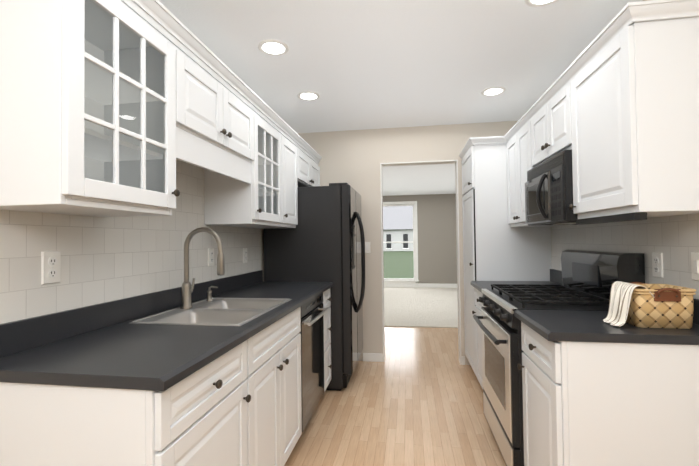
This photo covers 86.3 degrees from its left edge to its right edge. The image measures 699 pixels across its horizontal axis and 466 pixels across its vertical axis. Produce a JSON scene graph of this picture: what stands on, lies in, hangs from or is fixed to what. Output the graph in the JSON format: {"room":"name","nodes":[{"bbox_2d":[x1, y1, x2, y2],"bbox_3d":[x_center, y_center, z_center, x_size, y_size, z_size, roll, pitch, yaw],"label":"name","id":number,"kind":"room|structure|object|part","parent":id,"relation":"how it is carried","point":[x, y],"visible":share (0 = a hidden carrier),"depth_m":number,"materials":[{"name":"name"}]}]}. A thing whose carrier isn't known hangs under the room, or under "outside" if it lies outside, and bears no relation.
{"room":"kitchen","nodes":[
{"label":"kitchen","id":0,"kind":"room"},
{"bbox_2d":[261,229,263,281],"bbox_3d":[-1.135,0.088,1.323,0.120,2.440,5.565,-1,-1,9],"label":"wall","id":1,"kind":"structure","parent":0,"point":[262,249],"depth_m":3.29,"materials":[{"name":"beige paint"}]},
{"bbox_2d":[0,159,260,323],"bbox_3d":[-0.944,-0.078,2.147,0.008,0.760,2.205,-1,-1,9],"label":"tiled wall","id":2,"kind":"structure","parent":1,"relation":"attached to","point":[105,259],"depth_m":1.60,"materials":[{"name":"white tile"}]},
{"bbox_2d":[41,251,60,284],"bbox_3d":[-1.060,0.122,1.329,0.010,0.115,0.070,-1,-1,9],"label":"electrical outlet","id":3,"kind":"object","parent":2,"relation":"attached to","point":[50,267],"visible":1,"depth_m":1.32,"materials":[{"name":"white plastic"}]},
{"bbox_2d":[208,248,213,265],"bbox_3d":[-0.890,0.154,2.405,0.010,0.115,0.070,-1,-1,9],"label":"electrical outlet","id":4,"kind":"object","parent":2,"relation":"attached to","point":[210,256],"visible":1,"depth_m":2.39,"materials":[{"name":"white plastic"}]},
{"bbox_2d":[243,248,246,262],"bbox_3d":[-0.811,0.175,2.909,0.010,0.115,0.070,-1,-1,9],"label":"electrical outlet","id":5,"kind":"object","parent":2,"relation":"attached to","point":[244,255],"visible":1,"depth_m":2.90,"materials":[{"name":"white plastic"}]},
{"bbox_2d":[96,16,255,167],"bbox_3d":[-0.812,-0.644,1.936,0.334,0.416,0.780,-1,-1,9],"label":"upper cabinet","id":6,"kind":"object","parent":1,"relation":"attached to","point":[113,108],"depth_m":1.54,"materials":[{"name":"white wood"}]},
{"bbox_3d":[-0.709,-0.803,2.536,0.354,0.082,3.062,-1,-1,9],"label":"crown moulding","id":7,"kind":"part","parent":6,"relation":"part of","materials":[{"name":"white wood"}]},
{"bbox_2d":[232,116,299,228],"bbox_3d":[-0.644,-0.439,2.987,0.334,0.790,0.464,-1,-1,9],"label":"upper cabinet","id":8,"kind":"object","parent":1,"relation":"attached to","point":[264,193],"depth_m":2.72,"materials":[{"name":"white wood"}]},
{"bbox_2d":[300,136,319,186],"bbox_3d":[-0.545,-0.636,3.634,0.334,0.373,0.837,-1,-1,9],"label":"upper cabinet","id":9,"kind":"object","parent":1,"relation":"attached to","point":[309,158],"depth_m":3.57,"materials":[{"name":"white wood"}]},
{"bbox_2d":[284,326,505,465],"bbox_3d":[0.239,1.332,1.828,6.800,0.060,7.270,-1,-1,9],"label":"floor","id":10,"kind":"structure","parent":0,"point":[415,398],"depth_m":2.70,"materials":[{"name":"beige wood"}]},
{"bbox_2d":[0,332,259,465],"bbox_3d":[-0.749,0.861,1.312,0.618,0.884,0.608,-1,-1,9],"label":"base cabinet","id":11,"kind":"object","parent":10,"relation":"on","point":[239,405],"depth_m":1.03,"materials":[{"name":"white wood"}]},
{"bbox_2d":[0,270,332,390],"bbox_3d":[-0.623,0.363,2.091,0.640,0.133,2.194,-1,-1,9],"label":"countertop","id":12,"kind":"structure","parent":11,"relation":"on","point":[104,345],"depth_m":1.29,"materials":[{"name":"grey stone"}]},
{"bbox_2d":[180,227,224,308],"bbox_3d":[-0.751,0.182,2.058,0.245,0.422,0.281,-1,-1,9],"label":"pull-down faucet","id":13,"kind":"object","parent":12,"relation":"on","point":[187,289],"visible":1,"depth_m":1.94,"materials":[{"name":"silver metal"}]},
{"bbox_2d":[129,298,291,325],"bbox_3d":[-0.647,0.478,1.911,0.510,0.184,0.690,-1,-1,9],"label":"double-bowl sink","id":14,"kind":"object","parent":12,"relation":"in","point":[228,311],"visible":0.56,"depth_m":1.90,"materials":[{"name":"silver metal"}]},
{"bbox_2d":[260,288,331,407],"bbox_3d":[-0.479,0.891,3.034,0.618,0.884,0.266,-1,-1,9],"label":"base cabinet","id":15,"kind":"object","parent":10,"relation":"on","point":[280,342],"depth_m":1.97,"materials":[{"name":"white wood"}]},
{"bbox_2d":[299,293,328,431],"bbox_3d":[-0.505,0.884,2.595,0.646,0.883,0.602,-1,-1,9],"label":"dishwasher","id":16,"kind":"object","parent":10,"relation":"on","point":[313,311],"visible":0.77,"depth_m":2.49,"materials":[{"name":"grey metal"}]},
{"bbox_2d":[264,183,364,390],"bbox_3d":[-0.266,0.463,3.535,0.840,1.755,0.743,-1,-1,9],"label":"refrigerator","id":17,"kind":"object","parent":10,"relation":"on","point":[323,240],"visible":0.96,"depth_m":3.17,"materials":[{"name":"grey metal"}]},
{"bbox_2d":[472,288,485,388],"bbox_3d":[1.324,0.869,2.833,0.618,0.878,0.538,-1,-1,9],"label":"base cabinet","id":18,"kind":"object","parent":10,"relation":"on","point":[478,331],"depth_m":2.99,"materials":[{"name":"white wood"}]},
{"bbox_2d":[461,143,550,374],"bbox_3d":[1.392,0.274,3.423,0.648,2.088,0.622,-1,-1,9],"label":"tall cabinet","id":19,"kind":"object","parent":10,"relation":"on","point":[496,247],"visible":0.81,"depth_m":3.15,"materials":[{"name":"white wood"}]},
{"bbox_2d":[473,249,644,465],"bbox_3d":[1.149,0.704,2.199,0.716,1.188,0.765,-1,-1,9],"label":"gas range","id":20,"kind":"object","parent":10,"relation":"on","point":[590,277],"visible":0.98,"depth_m":2.02,"materials":[{"name":"grey metal"}]},
{"bbox_2d":[517,321,698,465],"bbox_3d":[1.127,0.847,1.581,0.618,0.878,0.451,-1,-1,9],"label":"base cabinet","id":21,"kind":"object","parent":10,"relation":"on","point":[606,404],"depth_m":1.38,"materials":[{"name":"white wood"}]},
{"bbox_2d":[471,269,698,344],"bbox_3d":[1.207,0.351,2.234,0.648,0.133,1.774,-1,-1,9],"label":"countertop","id":22,"kind":"structure","parent":21,"relation":"on","point":[571,325],"depth_m":1.47,"materials":[{"name":"grey stone"}]},
{"bbox_2d":[603,281,695,328],"bbox_3d":[1.196,0.287,1.531,0.299,0.165,0.214,-1,-1,9],"label":"woven basket","id":23,"kind":"object","parent":22,"relation":"on","point":[642,305],"visible":1,"depth_m":1.45,"materials":[{"name":"brown wicker"}]},
{"bbox_2d":[159,0,642,195],"bbox_3d":[0.563,-1.149,4.133,6.800,0.100,11.840,-1,-1,9],"label":"ceiling","id":24,"kind":"structure","parent":0,"point":[365,64],"depth_m":2.38,"materials":[{"name":"white paint"}]},
{"bbox_2d":[258,40,288,55],"bbox_3d":[-0.460,-1.118,2.259,0.184,0.007,0.184,-1,-1,9],"label":"recessed light","id":25,"kind":"object","parent":24,"relation":"in","point":[273,47],"visible":1,"depth_m":2.25,"materials":[{"name":"white"}]},
{"bbox_2d":[297,91,319,100],"bbox_3d":[-0.330,-1.105,3.018,0.184,0.007,0.184,-1,-1,9],"label":"recessed light","id":26,"kind":"object","parent":24,"relation":"in","point":[308,96],"visible":1,"depth_m":3.01,"materials":[{"name":"white"}]},
{"bbox_2d":[481,87,505,95],"bbox_3d":[1.145,-1.124,2.968,0.184,0.007,0.184,-1,-1,9],"label":"recessed light","id":27,"kind":"object","parent":24,"relation":"in","point":[492,91],"visible":1,"depth_m":2.96,"materials":[{"name":"white plastic"}]},
{"bbox_2d":[525,0,557,6],"bbox_3d":[0.945,-1.144,1.795,0.184,0.007,0.184,-1,-1,9],"label":"recessed light","id":28,"kind":"object","parent":24,"relation":"in","point":[536,3],"visible":1,"depth_m":1.85,"materials":[{"name":"white"}]},
{"bbox_2d":[298,121,517,364],"bbox_3d":[0.551,0.118,3.936,6.800,2.440,0.120,-1,-1,9],"label":"wall","id":29,"kind":"structure","parent":0,"point":[353,159],"depth_m":3.92,"materials":[{"name":"beige paint"}]},
{"bbox_2d":[365,242,370,252],"bbox_3d":[0.185,0.152,3.926,0.070,0.116,0.011,-1,-1,9],"label":"switch plate","id":30,"kind":"object","parent":29,"relation":"attached to","point":[367,248],"visible":0.77,"depth_m":3.92,"materials":[{"name":"white plastic"}]},
{"bbox_2d":[363,353,464,364],"bbox_3d":[0.651,1.293,3.833,1.034,0.085,0.012,-1,-1,9],"label":"baseboard","id":31,"kind":"structure","parent":29,"relation":"attached to","point":[374,357],"depth_m":3.89,"materials":[{"name":"white wood"}]},
{"bbox_2d":[380,160,461,364],"bbox_3d":[0.736,0.298,3.904,0.790,2.075,0.128,-1,-1,9],"label":"trim","id":32,"kind":"structure","parent":29,"relation":"attached to","point":[457,219],"depth_m":3.88,"materials":[{"name":"white wood"}]},
{"bbox_2d":[383,194,456,283],"bbox_3d":[1.487,0.222,9.897,6.800,2.440,0.120,-1,-1,9],"label":"wall","id":33,"kind":"structure","parent":0,"point":[437,241],"depth_m":9.72,"materials":[{"name":"beige paint"}]},
{"bbox_2d":[383,201,418,283],"bbox_3d":[1.253,0.260,9.884,1.130,2.180,0.118,-1,-1,9],"label":"window","id":34,"kind":"structure","parent":33,"relation":"in","point":[409,280],"depth_m":9.84,"materials":[{"name":"white"}]},
{"bbox_2d":[384,283,456,287],"bbox_3d":[1.491,1.376,9.809,6.800,0.105,0.011,-1,-1,9],"label":"baseboard","id":35,"kind":"structure","parent":33,"relation":"attached to","point":[432,285],"depth_m":9.71,"materials":[{"name":"white wood"}]},
{"bbox_2d":[384,287,457,327],"bbox_3d":[1.157,1.427,7.675,6.800,0.072,4.570,-1,-1,9],"label":"floor carpet","id":36,"kind":"object","parent":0,"point":[420,307],"visible":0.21,"depth_m":6.88,"materials":[{"name":"beige carpet"}]},
{"bbox_3d":[1.388,0.050,0.928,0.120,2.440,5.565,-1,-1,9],"label":"wall","id":37,"kind":"structure","parent":0,"visible":0},
{"bbox_2d":[526,87,565,168],"bbox_3d":[1.336,-0.611,2.175,0.334,0.366,0.620,-1,-1,9],"label":"upper cabinet","id":38,"kind":"object","parent":37,"relation":"attached to","point":[546,132],"depth_m":2.19,"materials":[{"name":"white wood"}]},
{"bbox_2d":[525,150,577,225],"bbox_3d":[1.287,-0.237,2.176,0.434,0.367,0.610,-1,-1,9],"label":"microwave","id":39,"kind":"object","parent":38,"relation":"attached to","point":[549,192],"visible":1,"depth_m":2.07,"materials":[{"name":"grey metal"}]},
{"bbox_2d":[550,213,698,298],"bbox_3d":[1.522,0.076,2.187,0.008,0.406,1.785,-1,-1,9],"label":"tiled wall","id":40,"kind":"structure","parent":37,"relation":"attached to","point":[674,239],"depth_m":1.82,"materials":[{"name":"white tile"}]},
{"bbox_2d":[506,125,569,226],"bbox_3d":[1.435,-0.419,2.790,0.334,0.728,0.632,-1,-1,9],"label":"upper cabinet","id":41,"kind":"object","parent":40,"relation":"attached to","point":[518,160],"depth_m":2.83,"materials":[{"name":"white wood"}]},
{"bbox_2d":[566,16,698,218],"bbox_3d":[1.250,-0.439,1.614,0.334,0.728,0.510,-1,-1,9],"label":"upper cabinet","id":42,"kind":"object","parent":40,"relation":"attached to","point":[618,115],"depth_m":1.39,"materials":[{"name":"white wood"}]},
{"bbox_2d":[459,0,698,158],"bbox_3d":[1.240,-0.791,2.551,0.632,0.056,2.427,-1,-1,9],"label":"crown molding","id":43,"kind":"structure","parent":42,"relation":"attached to","point":[629,13],"depth_m":1.56,"materials":[{"name":"white wood"}]},
{"bbox_2d":[576,212,646,224],"bbox_3d":[1.119,-0.058,1.625,0.045,0.028,0.485,-1,-1,9],"label":"under-cabinet light","id":44,"kind":"object","parent":42,"relation":"attached to","point":[619,218],"visible":0.96,"depth_m":1.53,"materials":[{"name":"black"}]},
{"bbox_2d":[652,252,662,277],"bbox_3d":[1.446,0.150,1.755,0.010,0.115,0.070,-1,-1,9],"label":"electrical outlet","id":45,"kind":"object","parent":40,"relation":"attached to","point":[657,264],"visible":1,"depth_m":1.75,"materials":[{"name":"white plastic"}]},
{"bbox_2d":[691,252,698,280],"bbox_3d":[1.405,0.136,1.508,0.013,0.115,0.070,-1,-1,9],"label":"electrical outlet","id":46,"kind":"object","parent":40,"relation":"attached to","point":[695,264],"visible":1,"depth_m":1.51,"materials":[{"name":"white plastic"}]},
{"label":"outside","id":47,"kind":"structure","parent":0,"visible":0},
{"bbox_2d":[383,251,413,277],"bbox_3d":[8.874,2.832,64.516,120.000,0.150,109.600,-1,-1,9],"label":"lawn","id":48,"kind":"structure","parent":47,"point":[401,260],"depth_m":24.24,"materials":[{"name":"green plant"}]},
{"bbox_2d":[383,206,412,250],"bbox_3d":[9.612,-0.880,56.669,49.000,6.950,10.000,-1,-1,9],"label":"house","id":49,"kind":"structure","parent":48,"relation":"on","point":[401,221],"depth_m":52.79,"materials":[{"name":"grey"}]}
]}

